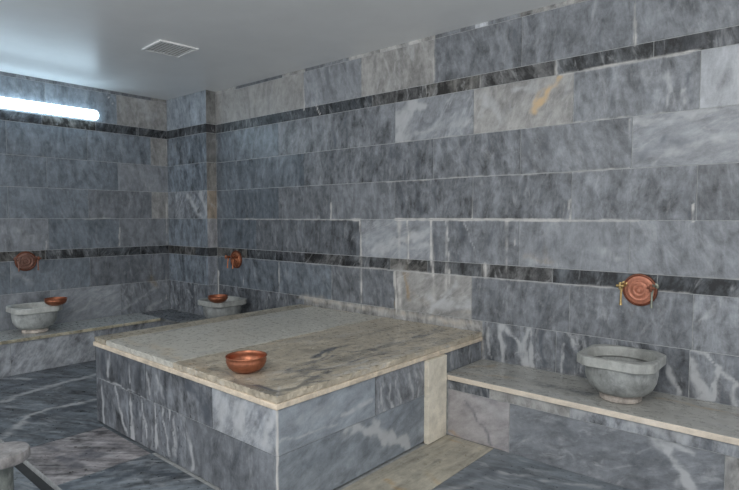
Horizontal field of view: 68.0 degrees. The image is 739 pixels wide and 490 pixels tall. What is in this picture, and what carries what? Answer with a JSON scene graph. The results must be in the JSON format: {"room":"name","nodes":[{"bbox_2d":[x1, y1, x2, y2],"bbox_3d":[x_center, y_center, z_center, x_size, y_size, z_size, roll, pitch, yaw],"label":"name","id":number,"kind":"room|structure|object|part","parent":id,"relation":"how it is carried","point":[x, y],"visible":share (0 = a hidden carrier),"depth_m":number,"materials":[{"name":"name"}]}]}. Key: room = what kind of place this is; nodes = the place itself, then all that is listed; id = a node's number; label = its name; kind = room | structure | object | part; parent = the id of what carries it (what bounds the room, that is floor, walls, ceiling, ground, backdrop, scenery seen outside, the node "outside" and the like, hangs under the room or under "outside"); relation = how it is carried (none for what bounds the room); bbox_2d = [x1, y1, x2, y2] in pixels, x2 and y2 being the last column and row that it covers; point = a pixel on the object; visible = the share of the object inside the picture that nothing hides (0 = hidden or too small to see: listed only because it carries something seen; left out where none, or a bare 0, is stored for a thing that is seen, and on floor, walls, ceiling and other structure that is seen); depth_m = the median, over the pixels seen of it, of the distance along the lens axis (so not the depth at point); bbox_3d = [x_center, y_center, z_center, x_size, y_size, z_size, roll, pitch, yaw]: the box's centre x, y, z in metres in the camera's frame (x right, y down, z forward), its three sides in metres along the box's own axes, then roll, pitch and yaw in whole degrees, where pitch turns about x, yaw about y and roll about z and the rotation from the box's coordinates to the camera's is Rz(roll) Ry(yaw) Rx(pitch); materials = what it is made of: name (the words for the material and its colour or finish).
{"room":"spa","nodes":[
{"label":"spa","id":0,"kind":"room"},
{"bbox_2d":[0,71,169,331],"bbox_3d":[-3.921,-0.158,4.488,0.161,2.785,5.360,3,4,41],"label":"wall","id":1,"kind":"structure","parent":0,"point":[88,198],"depth_m":5.55,"materials":[{"name":"grey stone"}]},
{"bbox_2d":[14,251,40,271],"bbox_3d":[-3.201,0.154,5.131,0.109,0.186,0.201,3,4,41],"label":"tap","id":2,"kind":"object","parent":1,"relation":"attached to","point":[24,261],"visible":1,"depth_m":5.15,"materials":[{"name":"brown metal"}]},
{"bbox_3d":[-3.230,0.153,5.156,0.027,0.164,0.164,3,4,41],"label":"plate","id":3,"kind":"part","parent":2,"relation":"part of","materials":[{"name":"brown metal"}]},
{"bbox_2d":[34,256,40,269],"bbox_3d":[-3.149,0.171,5.192,0.109,0.133,0.041,3,4,41],"label":"tap","id":4,"kind":"object","parent":2,"relation":"on","point":[36,259],"depth_m":5.18,"materials":[{"name":"orange metal"}]},
{"bbox_2d":[0,97,98,119],"bbox_3d":[-3.170,-1.299,5.129,0.066,0.100,1.235,3,4,41],"label":"wall light","id":5,"kind":"object","parent":1,"relation":"attached to","point":[8,103],"visible":1,"depth_m":5.22,"materials":[{"name":"white plastic"}]},
{"bbox_2d":[166,90,217,315],"bbox_3d":[-1.904,-0.285,6.099,0.785,2.685,0.280,3,4,41],"label":"wall","id":6,"kind":"structure","parent":0,"point":[191,118],"depth_m":5.91,"materials":[{"name":"grey stone"}]},
{"bbox_2d":[0,0,567,99],"bbox_3d":[-1.116,-1.500,2.004,7.560,0.150,5.360,3,4,41],"label":"ceiling","id":7,"kind":"structure","parent":0,"point":[99,44],"depth_m":3.94,"materials":[{"name":"paint"}]},
{"bbox_2d":[142,39,198,57],"bbox_3d":[-1.561,-1.533,4.293,0.330,0.012,0.310,3,4,45],"label":"ceiling vent","id":8,"kind":"object","parent":7,"relation":"in","point":[163,47],"visible":1,"depth_m":4.28,"materials":[{"name":"white plastic"}]},
{"bbox_2d":[0,360,630,489],"bbox_3d":[-1.120,1.357,2.146,7.560,0.201,5.360,3,4,41],"label":"floor","id":9,"kind":"structure","parent":0,"point":[53,411],"depth_m":3.06,"materials":[{"name":"grey stone"}]},
{"bbox_2d":[0,441,30,489],"bbox_3d":[-1.532,1.050,2.295,0.200,0.397,0.200,3,4,41],"label":"stone pedestal","id":10,"kind":"object","parent":9,"relation":"on","point":[13,453],"visible":1,"depth_m":2.27,"materials":[{"name":"grey stone"}]},
{"bbox_2d":[0,309,206,377],"bbox_3d":[-2.930,1.005,3.978,2.076,0.316,4.596,3,4,41],"label":"bench","id":11,"kind":"object","parent":9,"relation":"on","point":[63,344],"visible":0.51,"depth_m":5.06,"materials":[{"name":"stone"}]},
{"bbox_2d":[6,301,62,333],"bbox_3d":[-3.066,0.672,5.019,0.390,0.244,0.390,3,4,41],"label":"basin","id":12,"kind":"object","parent":11,"relation":"on","point":[34,317],"visible":0.98,"depth_m":4.90,"materials":[{"name":"grey stone"}]},
{"bbox_3d":[-3.066,0.683,5.020,0.366,0.163,0.366,3,4,41],"label":"bowl","id":13,"kind":"part","parent":12,"relation":"part of","materials":[{"name":"grey stone"}]},
{"bbox_2d":[44,297,66,305],"bbox_3d":[-2.867,0.518,5.009,0.188,0.065,0.188,3,4,41],"label":"copper bowl","id":14,"kind":"object","parent":12,"relation":"on","point":[53,301],"visible":1,"depth_m":4.96,"materials":[{"name":"orange metal"}]},
{"bbox_3d":[-2.930,0.862,3.971,2.076,0.030,4.596,3,4,41],"label":"seat","id":15,"kind":"part","parent":11,"relation":"part of","materials":[{"name":"grey stone"}]},
{"bbox_2d":[198,296,246,318],"bbox_3d":[-1.450,0.655,5.409,0.390,0.244,0.390,3,4,41],"label":"basin","id":16,"kind":"object","parent":11,"relation":"on","point":[232,305],"visible":0.62,"depth_m":5.26,"materials":[{"name":"grey stone"}]},
{"bbox_2d":[208,294,227,302],"bbox_3d":[-1.433,0.511,5.187,0.188,0.065,0.188,3,4,41],"label":"copper bowl","id":17,"kind":"object","parent":16,"relation":"on","point":[216,298],"visible":1,"depth_m":5.13,"materials":[{"name":"orange metal"}]},
{"bbox_3d":[-1.450,0.665,5.410,0.366,0.163,0.366,3,4,41],"label":"bowl","id":18,"kind":"part","parent":16,"relation":"part of","materials":[{"name":"grey stone"}]},
{"bbox_2d":[93,304,482,489],"bbox_3d":[-0.517,0.892,3.721,1.904,0.573,1.831,3,4,41],"label":"platform","id":19,"kind":"object","parent":9,"relation":"on","point":[337,395],"visible":0.97,"depth_m":3.04,"materials":[{"name":"stone"}]},
{"bbox_2d":[225,350,266,373],"bbox_3d":[-0.632,0.608,2.815,0.211,0.085,0.211,3,4,41],"label":"copper bowl","id":20,"kind":"object","parent":19,"relation":"on","point":[246,361],"visible":1,"depth_m":2.76,"materials":[{"name":"orange metal"}]},
{"bbox_3d":[-0.525,0.652,3.715,1.882,0.027,1.829,3,4,41],"label":"edge moulding","id":21,"kind":"part","parent":19,"relation":"part of","materials":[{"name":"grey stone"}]},
{"bbox_3d":[0.405,0.941,3.362,0.036,0.510,0.203,3,4,41],"label":"upright panel","id":22,"kind":"part","parent":19,"relation":"part of","materials":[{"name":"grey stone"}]},
{"bbox_2d":[446,359,738,489],"bbox_3d":[1.888,1.048,2.542,3.340,0.386,0.484,3,4,41],"label":"bench","id":23,"kind":"object","parent":9,"relation":"on","point":[662,441],"visible":0.95,"depth_m":2.88,"materials":[{"name":"stone"}]},
{"bbox_3d":[1.890,0.871,2.536,3.340,0.032,0.478,3,4,41],"label":"seat","id":24,"kind":"part","parent":23,"relation":"part of","materials":[{"name":"grey stone"}]},
{"bbox_2d":[577,344,665,403],"bbox_3d":[1.363,0.710,2.974,0.390,0.244,0.390,3,4,41],"label":"basin","id":25,"kind":"object","parent":23,"relation":"on","point":[620,374],"visible":1,"depth_m":2.86,"materials":[{"name":"grey stone"}]},
{"bbox_3d":[1.363,0.721,2.974,0.366,0.163,0.366,3,4,41],"label":"bowl","id":26,"kind":"part","parent":25,"relation":"part of","materials":[{"name":"grey stone"}]},
{"bbox_2d":[216,0,738,407],"bbox_3d":[0.929,-0.114,3.743,6.634,2.785,0.161,3,4,41],"label":"wall","id":27,"kind":"structure","parent":0,"point":[500,179],"depth_m":3.58,"materials":[{"name":"grey stone"}]},
{"bbox_2d":[224,250,241,268],"bbox_3d":[-1.398,0.149,5.581,0.186,0.186,0.109,3,4,41],"label":"tap","id":28,"kind":"object","parent":27,"relation":"attached to","point":[235,258],"visible":1,"depth_m":5.58,"materials":[{"name":"brown metal"}]},
{"bbox_3d":[-1.373,0.148,5.610,0.164,0.164,0.027,3,4,41],"label":"plate","id":29,"kind":"part","parent":28,"relation":"part of","materials":[{"name":"brown metal"}]},
{"bbox_2d":[616,274,658,307],"bbox_3d":[1.506,0.257,3.082,0.201,0.186,0.109,3,4,41],"label":"tap","id":30,"kind":"object","parent":27,"relation":"attached to","point":[638,289],"visible":1,"depth_m":3.10,"materials":[{"name":"orange metal"}]},
{"bbox_2d":[616,281,626,304],"bbox_3d":[1.446,0.274,3.135,0.041,0.133,0.109,3,4,41],"label":"tap","id":31,"kind":"object","parent":30,"relation":"on","point":[622,286],"depth_m":3.12,"materials":[{"name":"gold metal"}]},
{"bbox_3d":[1.531,0.256,3.111,0.164,0.164,0.027,3,4,41],"label":"plate","id":32,"kind":"part","parent":30,"relation":"part of","materials":[{"name":"orange metal"}]}
]}

